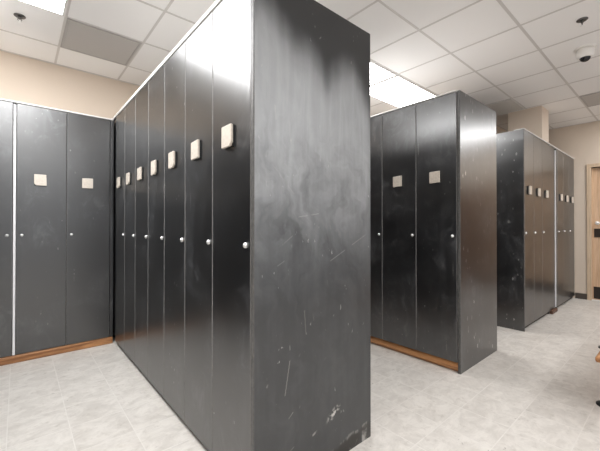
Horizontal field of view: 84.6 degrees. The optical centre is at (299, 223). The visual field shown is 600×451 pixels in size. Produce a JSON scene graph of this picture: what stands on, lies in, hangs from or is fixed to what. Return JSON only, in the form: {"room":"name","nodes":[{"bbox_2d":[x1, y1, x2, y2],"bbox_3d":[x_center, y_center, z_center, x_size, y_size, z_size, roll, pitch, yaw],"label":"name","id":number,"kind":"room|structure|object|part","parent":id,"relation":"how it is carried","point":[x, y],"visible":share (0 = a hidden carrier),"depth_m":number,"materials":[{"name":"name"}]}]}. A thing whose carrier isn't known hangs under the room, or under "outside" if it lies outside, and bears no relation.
{"room":"locker room","nodes":[
{"label":"locker room","id":0,"kind":"room"},
{"bbox_2d":[0,51,139,348],"bbox_3d":[-2.350,-0.228,4.045,8.090,3.090,0.100,0,0,-41],"label":"wall","id":1,"kind":"structure","parent":0,"point":[22,79],"depth_m":3.69,"materials":[{"name":"beige paint"}]},
{"bbox_2d":[0,49,599,131],"bbox_3d":[0.752,-1.768,4.336,12.911,0.006,4.401,0,0,-7],"label":"trim","id":2,"kind":"structure","parent":1,"relation":"attached to","point":[0,49],"depth_m":3.83,"materials":[{"name":"grey paint"}]},
{"bbox_2d":[371,336,457,370],"bbox_3d":[0.351,1.275,4.139,0.050,0.086,3.246,0,0,-41],"label":"baseboard","id":3,"kind":"structure","parent":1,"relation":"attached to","point":[446,363],"depth_m":3.19,"materials":[{"name":"orange wood"}]},
{"bbox_2d":[370,115,382,338],"bbox_3d":[0.893,0.034,3.762,0.443,2.384,0.388,0,0,-41],"label":"locker","id":4,"kind":"object","parent":3,"relation":"on","point":[376,162],"visible":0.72,"depth_m":3.54,"materials":[{"name":"black metal"}]},
{"bbox_2d":[382,104,416,349],"bbox_3d":[1.147,0.032,3.465,0.443,2.384,0.388,0,0,-41],"label":"locker","id":5,"kind":"object","parent":3,"relation":"on","point":[398,126],"visible":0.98,"depth_m":3.32,"materials":[{"name":"black metal"}]},
{"bbox_3d":[0.988,-0.424,3.332,0.024,0.108,0.098,0,0,-41],"label":"plate","id":6,"kind":"part","parent":5,"relation":"part of","materials":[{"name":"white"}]},
{"bbox_2d":[416,92,457,362],"bbox_3d":[1.401,0.030,3.169,0.443,2.384,0.388,0,0,-41],"label":"locker","id":7,"kind":"object","parent":3,"relation":"on","point":[436,118],"visible":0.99,"depth_m":3.02,"materials":[{"name":"black metal"}]},
{"bbox_2d":[370,90,456,117],"bbox_3d":[0.641,-1.161,4.408,0.856,0.010,3.243,0,0,-41],"label":"board","id":8,"kind":"object","parent":7,"relation":"on","point":[454,90],"visible":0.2,"depth_m":3.20,"materials":[{"name":"white metal"}]},
{"bbox_3d":[1.242,-0.426,3.036,0.024,0.108,0.098,0,0,-41],"label":"plate","id":9,"kind":"part","parent":7,"relation":"part of","materials":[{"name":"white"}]},
{"bbox_2d":[0,298,599,450],"bbox_3d":[1.327,1.358,2.478,11.650,0.100,7.250,0,0,-41],"label":"floor","id":10,"kind":"structure","parent":0,"point":[539,390],"depth_m":2.41,"materials":[{"name":"grey tile"}]},
{"bbox_2d":[0,336,112,365],"bbox_3d":[-2.537,1.278,3.245,1.217,0.068,0.050,0,0,-41],"label":"baseboard","id":11,"kind":"structure","parent":10,"relation":"on","point":[15,358],"depth_m":3.29,"materials":[{"name":"orange wood"}]},
{"bbox_2d":[0,100,13,357],"bbox_3d":[-2.979,0.049,3.123,0.388,2.382,0.443,0,0,-41],"label":"locker","id":12,"kind":"object","parent":11,"relation":"on","point":[6,108],"visible":0.99,"depth_m":3.07,"materials":[{"name":"black"}]},
{"bbox_2d":[12,104,15,355],"bbox_3d":[-2.822,0.059,3.258,0.019,2.364,0.404,0,0,-41],"label":"strip","id":13,"kind":"object","parent":11,"relation":"on","point":[14,137],"visible":1,"depth_m":3.10,"materials":[{"name":"white plastic"}]},
{"bbox_2d":[15,103,66,354],"bbox_3d":[-2.665,0.050,3.393,0.388,2.382,0.443,0,0,-41],"label":"locker","id":14,"kind":"object","parent":11,"relation":"on","point":[41,132],"visible":1,"depth_m":3.23,"materials":[{"name":"black metal"}]},
{"bbox_3d":[-2.540,-0.425,3.227,0.098,0.108,0.024,0,0,-41],"label":"plate","id":15,"kind":"part","parent":14,"relation":"part of","materials":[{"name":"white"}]},
{"bbox_2d":[66,113,109,344],"bbox_3d":[-2.368,0.052,3.647,0.388,2.382,0.443,0,0,-41],"label":"locker","id":16,"kind":"object","parent":11,"relation":"on","point":[88,138],"visible":0.99,"depth_m":3.48,"materials":[{"name":"black metal"}]},
{"bbox_2d":[0,98,113,120],"bbox_3d":[-2.677,-1.149,3.411,1.241,0.014,0.441,0,0,-41],"label":"board","id":17,"kind":"object","parent":16,"relation":"on","point":[7,100],"visible":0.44,"depth_m":3.30,"materials":[{"name":"white metal"}]},
{"bbox_3d":[-2.244,-0.423,3.481,0.098,0.108,0.024,0,0,-41],"label":"plate","id":18,"kind":"part","parent":16,"relation":"part of","materials":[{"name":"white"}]},
{"bbox_2d":[109,121,113,335],"bbox_3d":[-2.213,0.054,3.797,0.034,2.380,0.416,0,0,-41],"label":"filler panel","id":19,"kind":"object","parent":16,"relation":"attached to","point":[111,122],"visible":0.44,"depth_m":3.64,"materials":[{"name":"black metal"}]},
{"bbox_2d":[251,0,370,450],"bbox_3d":[0.106,0.065,1.766,0.849,2.476,0.024,0,0,-41],"label":"end panel","id":20,"kind":"object","parent":10,"relation":"on","point":[311,299],"visible":1,"depth_m":1.70,"materials":[{"name":"black metal"}]},
{"bbox_2d":[457,90,496,373],"bbox_3d":[1.710,0.074,3.152,0.852,2.476,0.024,0,0,-41],"label":"end panel","id":21,"kind":"object","parent":10,"relation":"on","point":[476,122],"visible":1,"depth_m":3.08,"materials":[{"name":"black metal"}]},
{"bbox_2d":[496,129,524,331],"bbox_3d":[2.449,0.082,4.365,0.020,2.476,0.894,0,0,-41],"label":"end panel","id":22,"kind":"object","parent":10,"relation":"on","point":[509,145],"visible":0.42,"depth_m":4.13,"materials":[{"name":"black metal"}]},
{"bbox_2d":[508,106,548,142],"bbox_3d":[3.617,-0.220,5.216,0.378,3.090,0.445,0,0,-41],"label":"trim column","id":23,"kind":"structure","parent":10,"relation":"on","point":[535,120],"depth_m":5.06,"materials":[{"name":"beige paint"}]},
{"bbox_2d":[547,146,554,313],"bbox_3d":[3.744,0.087,4.949,0.342,2.472,0.060,0,0,-41],"label":"filler panel","id":24,"kind":"object","parent":10,"relation":"on","point":[552,186],"visible":0.38,"depth_m":4.95,"materials":[{"name":"black metal"}]},
{"bbox_2d":[550,308,557,313],"bbox_3d":[3.767,1.299,4.894,0.280,0.048,0.040,0,0,-41],"label":"base block","id":25,"kind":"object","parent":10,"relation":"on","point":[554,310],"visible":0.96,"depth_m":4.85,"materials":[{"name":"brown wood"}]},
{"bbox_2d":[595,346,599,406],"bbox_3d":[2.713,1.083,2.613,1.890,0.452,0.410,0,0,-41],"label":"bench","id":26,"kind":"object","parent":10,"relation":"on","point":[597,358],"visible":1,"depth_m":2.13,"materials":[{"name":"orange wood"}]},
{"bbox_3d":[2.713,0.875,2.614,1.890,0.037,0.310,0,0,-41],"label":"seat","id":27,"kind":"part","parent":26,"relation":"part of","materials":[{"name":"orange wood"}]},
{"bbox_3d":[4.357,1.304,5.486,1.315,0.046,0.050,0,0,-41],"label":"baseboard","id":28,"kind":"structure","parent":10,"relation":"on","visible":0},
{"bbox_2d":[554,150,555,306],"bbox_3d":[3.882,0.076,5.073,0.017,2.396,0.092,0,0,-41],"label":"strip","id":29,"kind":"object","parent":28,"relation":"on","point":[554,150],"visible":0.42,"depth_m":5.04,"materials":[{"name":"white plastic"}]},
{"bbox_2d":[554,149,557,306],"bbox_3d":[3.923,0.063,5.107,0.060,2.422,0.094,0,0,-41],"label":"filler panel","id":30,"kind":"object","parent":28,"relation":"on","point":[554,149],"visible":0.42,"depth_m":5.06,"materials":[{"name":"grey metal"}]},
{"bbox_2d":[557,150,563,305],"bbox_3d":[3.999,0.064,5.369,0.388,2.424,0.443,0,0,-41],"label":"locker","id":31,"kind":"object","parent":28,"relation":"on","point":[560,196],"visible":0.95,"depth_m":5.20,"materials":[{"name":"black metal"}]},
{"bbox_2d":[563,153,569,301],"bbox_3d":[4.296,0.065,5.623,0.388,2.424,0.443,0,0,-41],"label":"locker","id":32,"kind":"object","parent":28,"relation":"on","point":[565,157],"visible":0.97,"depth_m":5.46,"materials":[{"name":"black metal"}]},
{"bbox_2d":[569,157,574,297],"bbox_3d":[4.592,0.067,5.876,0.388,2.424,0.443,0,0,-41],"label":"locker","id":33,"kind":"object","parent":28,"relation":"on","point":[571,161],"visible":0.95,"depth_m":5.71,"materials":[{"name":"black metal"}]},
{"bbox_3d":[-0.670,1.270,3.254,0.050,0.086,3.246,0,0,-41],"label":"baseboard","id":34,"kind":"structure","parent":10,"relation":"on","visible":0},
{"bbox_2d":[113,120,115,333],"bbox_3d":[-1.855,0.037,4.056,0.817,2.382,0.516,0,0,-41],"label":"filler panel","id":35,"kind":"object","parent":34,"relation":"on","point":[114,222],"visible":0.02,"depth_m":3.67,"materials":[{"name":"black metal"}]},
{"bbox_3d":[3.151,1.297,4.453,1.165,0.046,0.050,0,0,-41],"label":"baseboard","id":36,"kind":"structure","parent":10,"relation":"on","visible":0},
{"bbox_2d":[524,130,533,326],"bbox_3d":[2.770,0.057,4.316,0.388,2.424,0.443,0,0,-41],"label":"locker","id":37,"kind":"object","parent":36,"relation":"on","point":[528,138],"visible":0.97,"depth_m":4.16,"materials":[{"name":"black metal"}]},
{"bbox_3d":[2.894,-0.419,4.149,0.098,0.108,0.024,0,0,-41],"label":"plate","id":38,"kind":"part","parent":37,"relation":"part of","materials":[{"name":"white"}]},
{"bbox_2d":[516,128,573,158],"bbox_3d":[3.785,-1.159,4.997,2.853,0.010,0.112,0,0,-41],"label":"board","id":39,"kind":"object","parent":37,"relation":"on","point":[552,146],"visible":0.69,"depth_m":4.70,"materials":[{"name":"white metal"}]},
{"bbox_2d":[533,135,542,320],"bbox_3d":[3.066,0.059,4.569,0.388,2.424,0.443,0,0,-41],"label":"locker","id":40,"kind":"object","parent":36,"relation":"on","point":[538,265],"visible":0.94,"depth_m":4.41,"materials":[{"name":"black metal"}]},
{"bbox_3d":[3.190,-0.417,4.403,0.098,0.108,0.024,0,0,-41],"label":"plate","id":41,"kind":"part","parent":40,"relation":"part of","materials":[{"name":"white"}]},
{"bbox_2d":[542,141,549,314],"bbox_3d":[3.362,0.060,4.823,0.388,2.424,0.443,0,0,-41],"label":"locker","id":42,"kind":"object","parent":36,"relation":"on","point":[545,147],"visible":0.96,"depth_m":4.66,"materials":[{"name":"black metal"}]},
{"bbox_3d":[3.487,-0.416,4.657,0.098,0.108,0.024,0,0,-41],"label":"plate","id":43,"kind":"part","parent":42,"relation":"part of","materials":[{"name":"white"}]},
{"bbox_2d":[0,0,599,129],"bbox_3d":[1.327,-1.832,2.498,11.650,0.100,7.250,0,0,-41],"label":"ceiling","id":44,"kind":"structure","parent":0,"point":[484,19],"depth_m":3.19,"materials":[{"name":"tile"}]},
{"bbox_2d":[13,13,25,22],"bbox_3d":[-2.402,-1.752,2.825,0.082,0.056,0.082,0,0,-41],"label":"sprinkler","id":45,"kind":"object","parent":44,"relation":"attached to","point":[19,16],"visible":1,"depth_m":2.82,"materials":[{"name":"grey metal"}]},
{"bbox_2d":[16,0,68,16],"bbox_3d":[-2.279,-1.776,2.189,1.229,0.012,0.606,0,0,-41],"label":"recessed light","id":46,"kind":"object","parent":44,"relation":"in","point":[59,7],"visible":1,"depth_m":2.66,"materials":[{"name":"white paint"}]},
{"bbox_2d":[21,0,64,13],"bbox_3d":[-2.279,-1.776,2.189,1.185,0.008,0.562,0,0,-41],"label":"diffuser","id":47,"kind":"object","parent":46,"relation":"attached to","point":[54,6],"depth_m":2.66,"materials":[{"name":"white plastic"}]},
{"bbox_2d":[60,18,141,65],"bbox_3d":[-1.975,-1.770,3.269,0.602,0.010,0.602,0,0,-41],"label":"ceiling vent","id":48,"kind":"object","parent":44,"relation":"in","point":[80,37],"visible":1,"depth_m":3.24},
{"bbox_2d":[0,0,599,128],"bbox_3d":[1.018,-1.783,2.167,10.750,0.004,7.150,0,0,-41],"label":"grid","id":49,"kind":"object","parent":44,"relation":"attached to","point":[500,2],"visible":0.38,"depth_m":3.23,"materials":[{"name":"grey paint"}]},
{"bbox_2d":[370,60,396,85],"bbox_3d":[0.490,-1.766,3.741,1.229,0.012,0.606,0,0,-41],"label":"recessed light","id":50,"kind":"object","parent":44,"relation":"in","point":[378,73],"visible":0.23,"depth_m":3.87,"materials":[{"name":"white paint"}]},
{"bbox_2d":[370,75,437,107],"bbox_3d":[1.435,-1.761,4.551,1.229,0.012,0.606,0,0,-41],"label":"recessed light","id":51,"kind":"object","parent":44,"relation":"in","point":[397,91],"visible":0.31,"depth_m":4.42,"materials":[{"name":"white paint"}]},
{"bbox_2d":[486,99,523,115],"bbox_3d":[3.022,-1.759,5.090,0.602,0.010,0.602,0,0,-41],"label":"ceiling vent","id":52,"kind":"object","parent":44,"relation":"in","point":[506,106],"visible":0.55,"depth_m":4.97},
{"bbox_2d":[576,17,587,26],"bbox_3d":[2.463,-1.752,2.877,0.082,0.056,0.082,0,0,-41],"label":"sprinkler","id":53,"kind":"object","parent":44,"relation":"attached to","point":[583,19],"visible":1,"depth_m":2.87,"materials":[{"name":"grey metal"}]},
{"bbox_2d":[574,44,596,61],"bbox_3d":[2.893,-1.710,3.344,0.180,0.134,0.180,0,0,-41],"label":"security camera","id":54,"kind":"object","parent":44,"relation":"attached to","point":[584,53],"visible":1,"depth_m":3.30,"materials":[{"name":"white plastic"}]},
{"bbox_3d":[2.893,-1.772,3.344,0.180,0.011,0.180,0,0,-41],"label":"mount plate","id":55,"kind":"part","parent":54,"relation":"part of","materials":[{"name":"white plastic"}]},
{"bbox_2d":[579,92,599,106],"bbox_3d":[4.305,-1.762,4.550,0.602,0.010,0.602,0,0,-41],"label":"ceiling vent","id":56,"kind":"object","parent":44,"relation":"in","point":[593,99],"visible":1,"depth_m":4.68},
{"bbox_2d":[496,126,506,133],"bbox_3d":[3.241,-0.217,5.726,2.730,3.090,0.100,0,0,-41],"label":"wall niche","id":57,"kind":"object","parent":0,"point":[498,129],"depth_m":6.01,"materials":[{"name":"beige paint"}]},
{"bbox_2d":[549,121,599,297],"bbox_3d":[5.896,-0.223,4.847,0.160,3.090,4.890,0,0,-41],"label":"wall","id":58,"kind":"structure","parent":0,"point":[581,142],"depth_m":5.82,"materials":[{"name":"beige paint"}]},
{"bbox_2d":[575,293,586,299],"bbox_3d":[5.331,1.276,5.368,0.008,0.100,1.321,0,0,-41],"label":"baseboard","id":59,"kind":"structure","parent":58,"relation":"attached to","point":[577,295],"depth_m":5.80,"materials":[{"name":"brown plastic"}]},
{"bbox_2d":[586,163,599,300],"bbox_3d":[5.412,0.146,5.395,0.180,2.360,1.070,0,0,-41],"label":"door","id":60,"kind":"structure","parent":58,"relation":"in","point":[592,173],"depth_m":5.71,"materials":[{"name":"brown wood"}]},
{"bbox_3d":[5.132,0.163,5.684,0.012,0.150,0.090,0,0,-41],"label":"lock plate","id":61,"kind":"part","parent":60,"relation":"part of","materials":[{"name":"brown metal"}]},
{"bbox_3d":[5.395,1.193,5.374,0.005,0.205,0.916,0,0,-41],"label":"kick plate","id":62,"kind":"part","parent":60,"relation":"part of","materials":[{"name":"brown metal"}]},
{"bbox_3d":[-1.088,1.289,2.599,0.050,0.038,2.808,0,0,-41],"label":"baseboard","id":63,"kind":"structure","parent":0,"visible":0},
{"bbox_2d":[115,108,124,349],"bbox_3d":[-1.725,0.057,3.563,0.443,2.434,0.388,0,0,-41],"label":"locker","id":64,"kind":"object","parent":63,"relation":"on","point":[120,119],"visible":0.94,"depth_m":3.41,"materials":[{"name":"black metal"}]},
{"bbox_3d":[-1.885,-0.423,3.430,0.024,0.108,0.098,0,0,-41],"label":"plate","id":65,"kind":"part","parent":64,"relation":"part of","materials":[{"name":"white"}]},
{"bbox_2d":[124,96,135,362],"bbox_3d":[-1.471,0.056,3.266,0.443,2.434,0.388,0,0,-41],"label":"locker","id":66,"kind":"object","parent":63,"relation":"on","point":[130,109],"visible":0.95,"depth_m":3.12,"materials":[{"name":"black metal"}]},
{"bbox_3d":[-1.631,-0.425,3.134,0.024,0.108,0.098,0,0,-41],"label":"plate","id":67,"kind":"part","parent":66,"relation":"part of","materials":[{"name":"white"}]},
{"bbox_2d":[135,82,148,378],"bbox_3d":[-1.217,0.054,2.970,0.443,2.434,0.388,0,0,-41],"label":"locker","id":68,"kind":"object","parent":63,"relation":"on","point":[142,98],"visible":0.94,"depth_m":2.82,"materials":[{"name":"black metal"}]},
{"bbox_3d":[-1.377,-0.427,2.837,0.024,0.108,0.098,0,0,-41],"label":"plate","id":69,"kind":"part","parent":68,"relation":"part of","materials":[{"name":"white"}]},
{"bbox_2d":[148,64,164,397],"bbox_3d":[-0.963,0.052,2.673,0.443,2.434,0.388,0,0,-41],"label":"locker","id":70,"kind":"object","parent":63,"relation":"on","point":[156,159],"visible":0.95,"depth_m":2.53,"materials":[{"name":"black metal"}]},
{"bbox_3d":[-1.123,-0.429,2.540,0.024,0.108,0.098,0,0,-41],"label":"plate","id":71,"kind":"part","parent":70,"relation":"part of","materials":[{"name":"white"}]},
{"bbox_2d":[164,41,185,421],"bbox_3d":[-0.709,0.050,2.376,0.443,2.434,0.388,0,0,-41],"label":"locker","id":72,"kind":"object","parent":63,"relation":"on","point":[175,67],"visible":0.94,"depth_m":2.22,"materials":[{"name":"black metal"}]},
{"bbox_3d":[-0.869,-0.431,2.244,0.024,0.108,0.098,0,0,-41],"label":"plate","id":73,"kind":"part","parent":72,"relation":"part of","materials":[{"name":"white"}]},
{"bbox_2d":[185,12,212,450],"bbox_3d":[-0.455,0.048,2.080,0.443,2.434,0.388,0,0,-41],"label":"locker","id":74,"kind":"object","parent":63,"relation":"on","point":[199,46],"visible":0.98,"depth_m":1.93,"materials":[{"name":"black"}]},
{"bbox_3d":[-0.615,-0.433,1.947,0.024,0.108,0.098,0,0,-41],"label":"plate","id":75,"kind":"part","parent":74,"relation":"part of","materials":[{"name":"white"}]},
{"bbox_2d":[213,0,250,450],"bbox_3d":[-0.201,0.046,1.783,0.443,2.434,0.388,0,0,-41],"label":"locker","id":76,"kind":"object","parent":63,"relation":"on","point":[231,18],"visible":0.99,"depth_m":1.64,"materials":[{"name":"black metal"}]},
{"bbox_2d":[112,0,222,120],"bbox_3d":[-0.979,-1.178,3.041,0.853,0.026,3.213,0,0,-41],"label":"board","id":77,"kind":"object","parent":76,"relation":"on","point":[216,3],"visible":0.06,"depth_m":2.23,"materials":[{"name":"white metal"}]},
{"bbox_3d":[-0.360,-0.435,1.651,0.024,0.108,0.098,0,0,-41],"label":"plate","id":78,"kind":"part","parent":76,"relation":"part of","materials":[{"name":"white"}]}
]}

